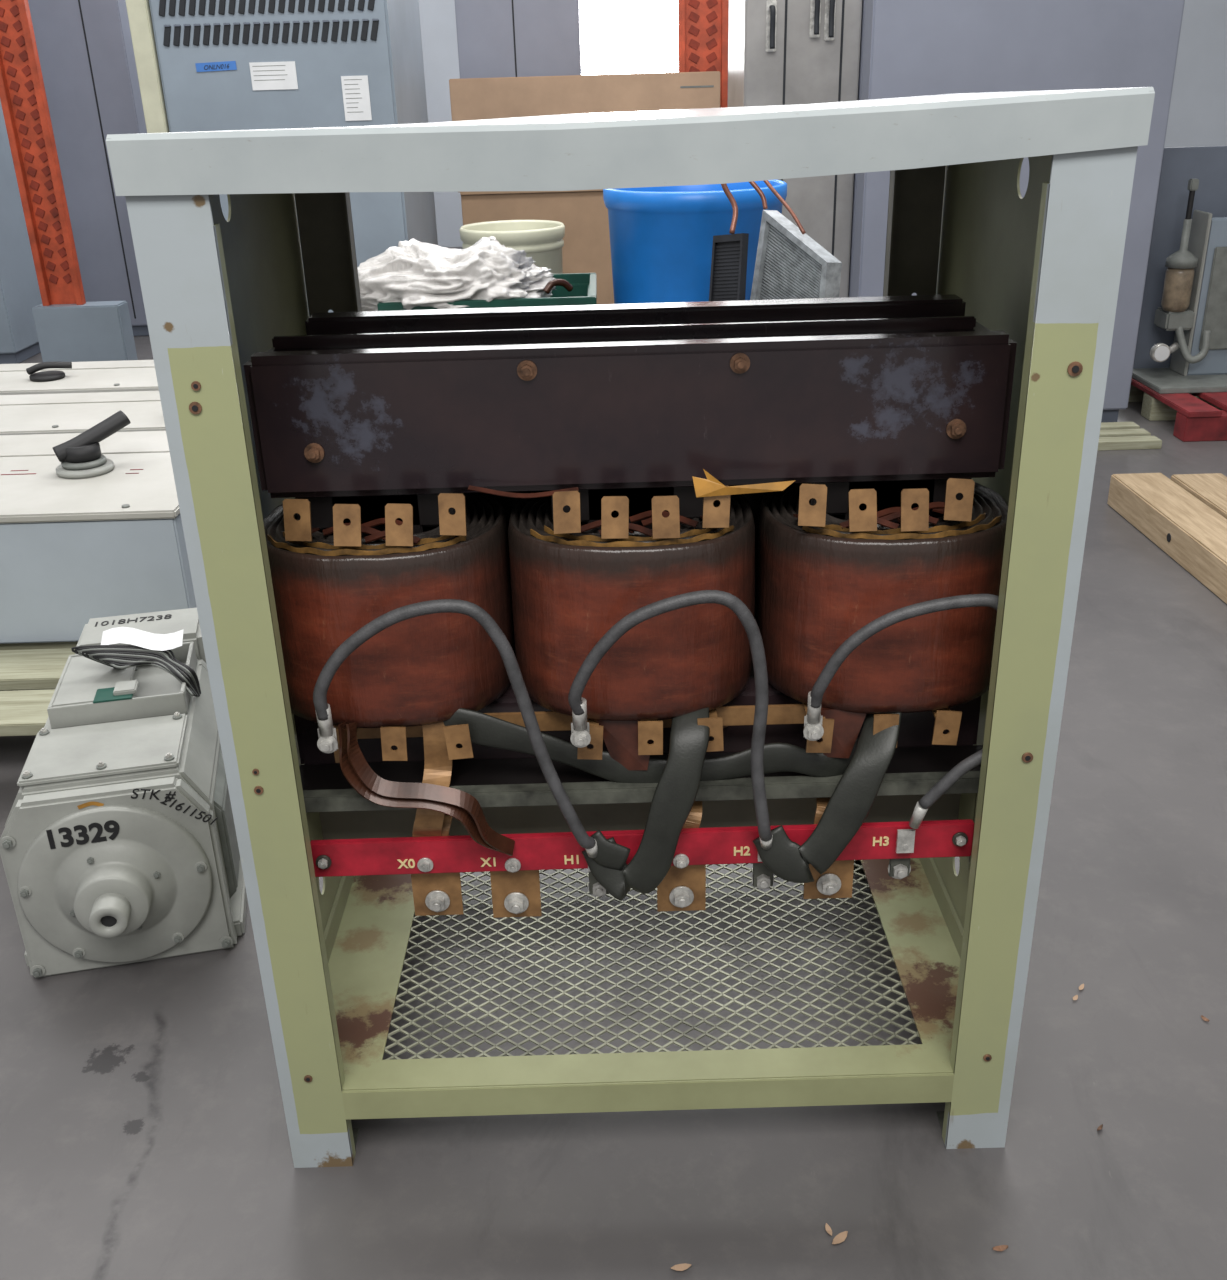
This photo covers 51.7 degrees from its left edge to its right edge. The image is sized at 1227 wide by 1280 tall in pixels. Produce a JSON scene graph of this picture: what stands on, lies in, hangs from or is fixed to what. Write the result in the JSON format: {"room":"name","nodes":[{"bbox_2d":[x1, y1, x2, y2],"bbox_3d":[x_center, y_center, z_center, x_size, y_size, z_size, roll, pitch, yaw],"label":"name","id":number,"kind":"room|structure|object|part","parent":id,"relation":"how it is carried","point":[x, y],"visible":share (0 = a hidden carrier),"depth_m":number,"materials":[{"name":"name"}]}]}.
{"room":"industrial warehouse","nodes":[
{"label":"industrial warehouse","id":0,"kind":"room"},
{"bbox_2d":[0,247,1226,1279],"bbox_3d":[0.006,-0.726,4.818,18.000,0.100,17.000,-2,24,0],"label":"floor","id":1,"kind":"structure","parent":0,"point":[144,1135],"depth_m":1.67,"materials":[{"name":"concrete"}]},
{"bbox_2d":[0,100,41,363],"bbox_3d":[-3.665,-2.430,6.418,1.300,1.900,1.002,-2,24,0],"label":"tall cabinet","id":2,"kind":"object","parent":1,"relation":"on","point":[19,287],"visible":0.34,"depth_m":6.33,"materials":[{"name":"metal"}]},
{"bbox_2d":[0,641,77,735],"bbox_3d":[-1.458,-0.152,3.298,1.180,0.170,1.950,-2,24,0],"label":"wooden pallet","id":3,"kind":"object","parent":1,"relation":"on","point":[26,668],"visible":0.02,"depth_m":2.56,"materials":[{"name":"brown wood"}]},
{"bbox_2d":[0,360,158,394],"bbox_3d":[-1.493,-0.697,3.887,1.162,0.345,0.408,-2,24,0],"label":"switch box","id":4,"kind":"object","parent":3,"relation":"on","point":[56,377],"visible":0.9,"depth_m":3.77,"materials":[{"name":"grey paint"}]},
{"bbox_3d":[-1.697,-0.791,3.792,0.100,0.014,0.100,-2,24,0],"label":"handle","id":5,"kind":"part","parent":4,"relation":"part of","materials":[{"name":"black plastic"}]},
{"bbox_3d":[-1.688,-0.815,3.785,0.128,0.035,0.032,-7,25,-13],"label":"handle lever","id":6,"kind":"part","parent":4,"relation":"part of","materials":[{"name":"black plastic"}]},
{"bbox_2d":[0,391,165,434],"bbox_3d":[-1.488,-0.519,3.479,1.162,0.355,0.438,-2,24,0],"label":"switch box","id":7,"kind":"object","parent":3,"relation":"on","point":[62,413],"visible":0.12,"depth_m":3.42,"materials":[{"name":"grey paint"}]},
{"bbox_2d":[0,410,196,643],"bbox_3d":[-1.482,-0.308,2.936,1.162,0.413,0.673,-2,24,0],"label":"switch box","id":8,"kind":"object","parent":3,"relation":"on","point":[91,526],"visible":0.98,"depth_m":2.68,"materials":[{"name":"grey paint"}]},
{"bbox_3d":[-1.200,-0.391,2.874,0.124,0.016,0.124,-2,24,0],"label":"handle","id":9,"kind":"part","parent":8,"relation":"part of","materials":[{"name":"grey paint"}]},
{"bbox_3d":[-1.183,-0.462,2.867,0.174,0.092,0.057,-17,28,-30],"label":"handle lever","id":10,"kind":"part","parent":8,"relation":"part of","materials":[{"name":"black plastic"}]},
{"bbox_2d":[0,0,137,361],"bbox_3d":[-2.573,-2.363,5.707,0.410,2.300,0.140,-2,24,0],"label":"upright","id":11,"kind":"object","parent":1,"relation":"on","point":[69,328],"visible":0.98,"depth_m":5.88,"materials":[{"name":"orange metal"}]},
{"bbox_2d":[28,0,148,335],"bbox_3d":[-2.773,-2.721,7.012,0.620,1.900,0.902,-2,24,0],"label":"tall cabinet","id":12,"kind":"object","parent":1,"relation":"on","point":[85,47],"visible":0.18,"depth_m":6.54,"materials":[{"name":"grey metal"}]},
{"bbox_2d":[0,608,246,977],"bbox_3d":[-0.811,0.219,2.130,0.330,0.411,0.721,-7,25,-11],"label":"motor","id":13,"kind":"object","parent":1,"relation":"on","point":[119,844],"visible":0.99,"depth_m":1.94,"materials":[{"name":"grey paint"}]},
{"bbox_2d":[0,836,15,848],"bbox_3d":[-0.887,0.297,1.853,0.021,0.021,0.003,-7,25,-11],"label":"bolt","id":14,"kind":"object","parent":13,"relation":"in","point":[5,837],"depth_m":1.85,"materials":[{"name":"grey metal"}]},
{"bbox_2d":[18,887,31,896],"bbox_3d":[-0.873,0.374,1.877,0.018,0.018,0.003,-7,25,-11],"label":"bolt","id":15,"kind":"object","parent":13,"relation":"in","point":[22,891],"depth_m":1.87,"materials":[{"name":"grey paint"}]},
{"bbox_2d":[22,772,32,778],"bbox_3d":[-0.873,0.202,1.884,0.015,0.003,0.015,-7,25,-11],"label":"bolt","id":16,"kind":"object","parent":13,"relation":"in","point":[25,775],"depth_m":1.88,"materials":[{"name":"grey paint"}]},
{"bbox_2d":[30,965,44,976],"bbox_3d":[-0.886,0.509,1.947,0.021,0.021,0.003,-7,25,-11],"label":"bolt","id":17,"kind":"object","parent":13,"relation":"in","point":[35,966],"depth_m":1.94,"materials":[{"name":"grey metal"}]},
{"bbox_2d":[39,730,49,735],"bbox_3d":[-0.904,0.147,2.009,0.015,0.003,0.015,-7,25,-11],"label":"bolt","id":18,"kind":"object","parent":13,"relation":"in","point":[42,732],"depth_m":2.00,"materials":[{"name":"grey paint"}]},
{"bbox_2d":[73,948,84,957],"bbox_3d":[-0.818,0.479,1.937,0.018,0.018,0.003,-7,25,-11],"label":"bolt","id":19,"kind":"object","parent":13,"relation":"in","point":[83,951],"depth_m":1.93,"materials":[{"name":"grey metal"}]},
{"bbox_3d":[-0.868,0.064,2.130,0.115,0.006,0.195,-7,25,-11],"label":"plate","id":20,"kind":"part","parent":13,"relation":"part of","materials":[{"name":"grey paint"}]},
{"bbox_2d":[96,763,106,769],"bbox_3d":[-0.771,0.190,1.904,0.015,0.003,0.015,-7,25,-11],"label":"bolt","id":21,"kind":"object","parent":13,"relation":"in","point":[99,766],"depth_m":1.90,"materials":[{"name":"grey paint"}]},
{"bbox_3d":[-0.806,0.257,2.123,0.300,0.277,0.405,-7,25,-11],"label":"frame","id":22,"kind":"part","parent":13,"relation":"part of","materials":[{"name":"grey paint"}]},
{"bbox_2d":[164,755,173,760],"bbox_3d":[-0.675,0.179,1.922,0.015,0.003,0.015,-7,25,-11],"label":"bolt","id":23,"kind":"object","parent":13,"relation":"in","point":[166,757],"depth_m":1.92,"materials":[{"name":"grey paint"}]},
{"bbox_2d":[172,933,183,942],"bbox_3d":[-0.676,0.462,1.964,0.018,0.018,0.003,-7,25,-11],"label":"bolt","id":24,"kind":"object","parent":13,"relation":"in","point":[182,936],"depth_m":1.96,"materials":[{"name":"grey metal"}]},
{"bbox_2d":[195,862,206,871],"bbox_3d":[-0.628,0.345,1.925,0.018,0.018,0.003,-7,25,-11],"label":"bolt","id":25,"kind":"object","parent":13,"relation":"in","point":[205,865],"depth_m":1.92,"materials":[{"name":"grey metal"}]},
{"bbox_2d":[219,936,232,947],"bbox_3d":[-0.613,0.477,2.000,0.021,0.021,0.003,-7,25,-11],"label":"bolt","id":26,"kind":"object","parent":13,"relation":"in","point":[224,937],"depth_m":2.00,"materials":[{"name":"grey metal"}]},
{"bbox_2d":[125,0,437,311],"bbox_3d":[-1.294,-1.906,5.337,0.950,1.700,0.960,-2,24,0],"label":"tall cabinet","id":27,"kind":"object","parent":1,"relation":"on","point":[202,65],"visible":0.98,"depth_m":4.74,"materials":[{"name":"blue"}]},
{"bbox_3d":[-1.726,-1.724,4.958,0.075,1.700,0.130,-2,24,0],"label":"corner trim","id":28,"kind":"part","parent":27,"relation":"part of","materials":[{"name":"beige metal"}]},
{"bbox_2d":[357,236,596,310],"bbox_3d":[-0.440,-0.785,3.834,0.793,0.835,0.511,-2,24,0],"label":"bin","id":29,"kind":"object","parent":1,"relation":"on","point":[414,274],"visible":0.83,"depth_m":3.54,"materials":[{"name":"fabric"}]},
{"bbox_2d":[459,220,564,273],"bbox_3d":[-0.380,-1.259,5.013,0.406,0.735,0.406,-2,24,0],"label":"bucket","id":30,"kind":"object","parent":1,"relation":"on","point":[542,240],"visible":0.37,"depth_m":4.78,"materials":[{"name":"beige plastic"}]},
{"bbox_2d":[454,0,581,78],"bbox_3d":[-0.472,-2.722,6.986,0.620,1.800,0.802,-2,24,0],"label":"tall cabinet","id":31,"kind":"object","parent":1,"relation":"on","point":[496,38],"visible":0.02,"depth_m":6.40,"materials":[{"name":"grey metal"}]},
{"bbox_2d":[449,71,719,304],"bbox_3d":[-0.116,-2.056,6.143,1.215,1.255,0.523,-2,24,0],"label":"cardboard box","id":32,"kind":"object","parent":1,"relation":"on","point":[586,248],"visible":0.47,"depth_m":5.71,"materials":[{"name":"brown cardboard"}]},
{"bbox_2d":[106,87,1154,1167],"bbox_3d":[0.025,-0.038,1.646,0.912,1.231,0.660,-2,24,0],"label":"cabinet","id":33,"kind":"object","parent":1,"relation":"on","point":[643,597],"visible":1,"depth_m":1.40,"materials":[{"name":"metal"}]},
{"bbox_2d":[304,443,324,462],"bbox_3d":[-0.325,-0.203,1.376,0.022,0.022,0.003,-2,24,0],"label":"bolt","id":34,"kind":"object","parent":33,"relation":"in","point":[313,452],"depth_m":1.37,"materials":[{"name":"brown metal"}]},
{"bbox_2d":[316,855,331,868],"bbox_3d":[-0.338,0.259,1.475,0.018,0.018,0.003,-2,24,0],"label":"bolt","id":35,"kind":"object","parent":33,"relation":"in","point":[322,861],"depth_m":1.47,"materials":[{"name":"metal"}]},
{"bbox_2d":[317,735,337,752],"bbox_3d":[-0.315,0.115,1.395,0.022,0.022,0.003,-2,24,0],"label":"bolt","id":36,"kind":"object","parent":33,"relation":"in","point":[325,743],"depth_m":1.39,"materials":[{"name":"metal"}]},
{"bbox_3d":[-0.266,-0.073,1.525,0.100,0.260,0.120,-2,24,0],"label":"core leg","id":37,"kind":"part","parent":33,"relation":"part of","materials":[{"name":"metal"}]},
{"bbox_2d":[417,857,432,871],"bbox_3d":[-0.220,0.263,1.479,0.019,0.019,0.003,-2,24,0],"label":"bolt","id":38,"kind":"object","parent":33,"relation":"in","point":[424,864],"depth_m":1.47,"materials":[{"name":"metal"}]},
{"bbox_2d":[425,890,449,911],"bbox_3d":[-0.210,0.312,1.514,0.029,0.029,0.003,-2,24,0],"label":"bolt","id":39,"kind":"object","parent":33,"relation":"in","point":[435,900],"depth_m":1.51,"materials":[{"name":"metal"}]},
{"bbox_2d":[505,858,520,871],"bbox_3d":[-0.118,0.263,1.480,0.019,0.019,0.003,-2,24,0],"label":"bolt","id":40,"kind":"object","parent":33,"relation":"in","point":[511,864],"depth_m":1.48,"materials":[{"name":"metal"}]},
{"bbox_2d":[504,892,528,912],"bbox_3d":[-0.116,0.315,1.516,0.029,0.029,0.003,-2,24,0],"label":"bolt","id":41,"kind":"object","parent":33,"relation":"in","point":[514,902],"depth_m":1.51,"materials":[{"name":"metal"}]},
{"bbox_2d":[517,360,536,380],"bbox_3d":[-0.092,-0.286,1.343,0.022,0.022,0.003,-2,24,0],"label":"bolt","id":42,"kind":"object","parent":33,"relation":"in","point":[526,369],"depth_m":1.34,"materials":[{"name":"brown metal"}]},
{"bbox_2d":[570,730,590,747],"bbox_3d":[-0.036,0.108,1.395,0.022,0.022,0.003,-2,24,0],"label":"bolt","id":43,"kind":"object","parent":33,"relation":"in","point":[579,738],"depth_m":1.39,"materials":[{"name":"metal"}]},
{"bbox_3d":[0.010,-0.565,1.410,0.912,0.076,0.660,-2,24,0],"label":"lid","id":44,"kind":"part","parent":33,"relation":"part of","materials":[{"name":"grey paint"}]},
{"bbox_3d":[0.022,-0.082,1.525,0.100,0.260,0.120,-2,24,0],"label":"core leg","id":45,"kind":"part","parent":33,"relation":"part of","materials":[{"name":"metal"}]},
{"bbox_2d":[299,745,982,789],"bbox_3d":[0.031,0.155,1.506,0.880,0.005,0.066,-2,24,0],"label":"crossbar","id":46,"kind":"object","parent":33,"relation":"attached to","point":[495,768],"depth_m":1.50,"materials":[{"name":"black metal"}]},
{"bbox_2d":[324,858,963,1090],"bbox_3d":[0.038,0.406,1.843,0.894,0.060,0.636,-2,24,0],"label":"tray","id":47,"kind":"object","parent":33,"relation":"on","point":[368,919],"depth_m":1.70,"materials":[{"name":"metal"}]},
{"bbox_3d":[0.043,0.564,1.563,0.754,0.045,0.004,-2,24,0],"label":"rail","id":48,"kind":"part","parent":33,"relation":"part of","materials":[{"name":"metal"}]},
{"bbox_2d":[673,854,688,867],"bbox_3d":[0.079,0.259,1.481,0.019,0.019,0.003,-2,24,0],"label":"bolt","id":49,"kind":"object","parent":33,"relation":"in","point":[679,860],"depth_m":1.48,"materials":[{"name":"metal"}]},
{"bbox_2d":[669,886,693,906],"bbox_3d":[0.082,0.308,1.516,0.029,0.029,0.003,-2,24,0],"label":"bolt","id":50,"kind":"object","parent":33,"relation":"in","point":[679,896],"depth_m":1.51,"materials":[{"name":"metal"}]},
{"bbox_2d":[730,353,749,373],"bbox_3d":[0.134,-0.294,1.342,0.022,0.022,0.003,-2,24,0],"label":"bolt","id":51,"kind":"object","parent":33,"relation":"in","point":[739,362],"depth_m":1.34,"materials":[{"name":"brown metal"}]},
{"bbox_2d":[803,723,823,740],"bbox_3d":[0.221,0.101,1.395,0.022,0.022,0.003,-2,24,0],"label":"bolt","id":52,"kind":"object","parent":33,"relation":"in","point":[811,731],"depth_m":1.39,"materials":[{"name":"metal"}]},
{"bbox_2d":[816,873,840,894],"bbox_3d":[0.257,0.291,1.511,0.029,0.029,0.003,-2,24,0],"label":"bolt","id":53,"kind":"object","parent":33,"relation":"in","point":[826,883],"depth_m":1.51,"materials":[{"name":"metal"}]},
{"bbox_3d":[0.315,-0.090,1.525,0.100,0.260,0.120,-2,24,0],"label":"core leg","id":54,"kind":"part","parent":33,"relation":"part of","materials":[{"name":"metal"}]},
{"bbox_2d":[888,864,910,878],"bbox_3d":[0.340,0.272,1.503,0.027,0.027,0.003,-2,24,0],"label":"bolt","id":55,"kind":"object","parent":33,"relation":"in","point":[897,871],"depth_m":1.50,"materials":[{"name":"metal"}]},
{"bbox_2d":[946,419,965,438],"bbox_3d":[0.372,-0.229,1.374,0.022,0.022,0.003,-2,24,0],"label":"bolt","id":56,"kind":"object","parent":33,"relation":"in","point":[955,428],"depth_m":1.37,"materials":[{"name":"brown metal"}]},
{"bbox_2d":[952,832,967,845],"bbox_3d":[0.404,0.232,1.473,0.018,0.018,0.003,-2,24,0],"label":"bolt","id":57,"kind":"object","parent":33,"relation":"in","point":[958,838],"depth_m":1.47,"materials":[{"name":"metal"}]},
{"bbox_2d":[603,180,786,303],"bbox_3d":[0.246,-0.874,3.835,0.528,0.960,0.528,-2,24,0],"label":"drum","id":58,"kind":"object","parent":1,"relation":"on","point":[661,238],"visible":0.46,"depth_m":3.51,"materials":[{"name":"blue plastic"}]},
{"bbox_2d":[678,0,728,107],"bbox_3d":[0.442,-2.749,6.253,0.280,2.400,0.100,-2,24,0],"label":"upright","id":59,"kind":"object","parent":1,"relation":"on","point":[702,24],"visible":0.23,"depth_m":6.17,"materials":[{"name":"orange metal"}]},
{"bbox_2d":[709,233,748,300],"bbox_3d":[0.287,-0.638,3.417,0.099,0.877,0.158,11,27,26],"label":"coil","id":60,"kind":"object","parent":1,"relation":"on","point":[729,251],"visible":0.18,"depth_m":3.31,"materials":[{"name":"grey metal"}]},
{"bbox_2d":[728,0,861,297],"bbox_3d":[0.662,-1.710,4.820,0.400,1.660,0.651,-2,24,0],"label":"tall cabinet","id":61,"kind":"object","parent":1,"relation":"on","point":[781,52],"visible":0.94,"depth_m":4.41,"materials":[{"name":"metal"}]},
{"bbox_3d":[0.541,-2.104,4.337,0.036,0.160,0.008,-2,24,0],"label":"handle plate","id":62,"kind":"part","parent":61,"relation":"part of","materials":[{"name":"metal"}]},
{"bbox_3d":[0.690,-2.145,4.321,0.036,0.160,0.008,-2,24,0],"label":"handle plate","id":63,"kind":"part","parent":61,"relation":"part of","materials":[{"name":"metal"}]},
{"bbox_3d":[0.740,-2.137,4.325,0.036,0.160,0.008,-2,24,0],"label":"handle plate","id":64,"kind":"part","parent":61,"relation":"part of","materials":[{"name":"metal"}]},
{"bbox_2d":[750,210,841,299],"bbox_3d":[0.458,-0.676,3.434,0.135,0.923,0.355,-22,31,-38],"label":"filter","id":65,"kind":"object","parent":1,"relation":"on","point":[789,264],"visible":0.15,"depth_m":3.29,"materials":[{"name":"grey metal"}]},
{"bbox_2d":[721,180,805,234],"bbox_3d":[0.381,-1.142,3.237,0.239,0.196,0.084,10,27,24],"label":"bundle","id":66,"kind":"object","parent":65,"relation":"on","point":[755,186],"visible":0.66,"depth_m":3.26,"materials":[{"name":"brown metal"}]},
{"bbox_2d":[671,983,1209,1270],"bbox_3d":[0.892,0.419,2.067,0.326,0.004,2.127,19,31,38],"label":"debris","id":67,"kind":"object","parent":1,"relation":"on","point":[840,1237],"visible":1,"depth_m":1.48,"materials":[{"name":"dry leaves"}]},
{"bbox_2d":[848,0,1184,422],"bbox_3d":[1.381,-1.780,4.858,1.030,1.720,1.000,-2,24,0],"label":"tall cabinet","id":68,"kind":"object","parent":1,"relation":"on","point":[909,48],"visible":0.14,"depth_m":4.25,"materials":[{"name":"grey metal"}]},
{"bbox_2d":[1097,422,1161,450],"bbox_3d":[1.676,-0.733,4.568,0.500,0.030,0.270,-2,24,0],"label":"wooden pallet","id":69,"kind":"object","parent":1,"relation":"on","point":[1113,435],"visible":0.36,"depth_m":4.48,"materials":[{"name":"beige wood"}]},
{"bbox_2d":[1107,473,1226,603],"bbox_3d":[1.990,-0.212,3.299,0.922,0.098,1.300,-2,24,0],"label":"timber skid","id":70,"kind":"object","parent":1,"relation":"on","point":[1184,515],"visible":1,"depth_m":3.57,"materials":[{"name":"brown wood"}]},
{"bbox_2d":[1128,378,1226,441],"bbox_3d":[2.679,-0.979,4.953,1.300,0.110,1.010,-2,24,0],"label":"pallet","id":71,"kind":"object","parent":1,"relation":"on","point":[1197,416],"visible":0.38,"depth_m":4.58,"materials":[{"name":"red wood"}]},
{"bbox_2d":[1132,146,1226,393],"bbox_3d":[2.366,-1.418,4.792,0.680,0.840,0.580,-2,24,0],"label":"industrial machine","id":72,"kind":"object","parent":71,"relation":"on","point":[1181,346],"visible":1,"depth_m":4.78,"materials":[{"name":"dark gray paint"},{"name":"gray paint"},{"name":"metal"}]},
{"bbox_2d":[1161,267,1194,311],"bbox_3d":[2.129,-1.326,4.774,0.100,0.160,0.100,-2,24,0],"label":"canister","id":73,"kind":"object","parent":72,"relation":"on","point":[1178,295],"depth_m":4.74,"materials":[{"name":"beige plastic"}]},
{"bbox_3d":[2.377,-1.050,4.973,0.680,0.020,0.550,-2,24,0],"label":"plate","id":74,"kind":"part","parent":72,"relation":"part of","materials":[{"name":"grey paint"}]},
{"bbox_3d":[2.121,-1.600,4.652,0.020,0.140,0.020,-2,24,0],"label":"breather rod","id":75,"kind":"part","parent":72,"relation":"part of","materials":[{"name":"black metal"}]},
{"bbox_2d":[418,0,1226,246],"bbox_3d":[-0.124,-5.215,9.602,18.000,4.200,0.200,-2,24,0],"label":"wall","id":76,"kind":"structure","parent":0,"point":[1197,117],"depth_m":9.89,"materials":[{"name":"grey paint"}]},
{"bbox_2d":[580,0,677,74],"bbox_3d":[0.119,-4.769,9.641,0.760,1.100,0.020,-2,24,0],"label":"pane","id":77,"kind":"object","parent":76,"relation":"attached to","point":[618,36],"visible":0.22,"depth_m":9.69,"materials":[{"name":"white"}]}
]}

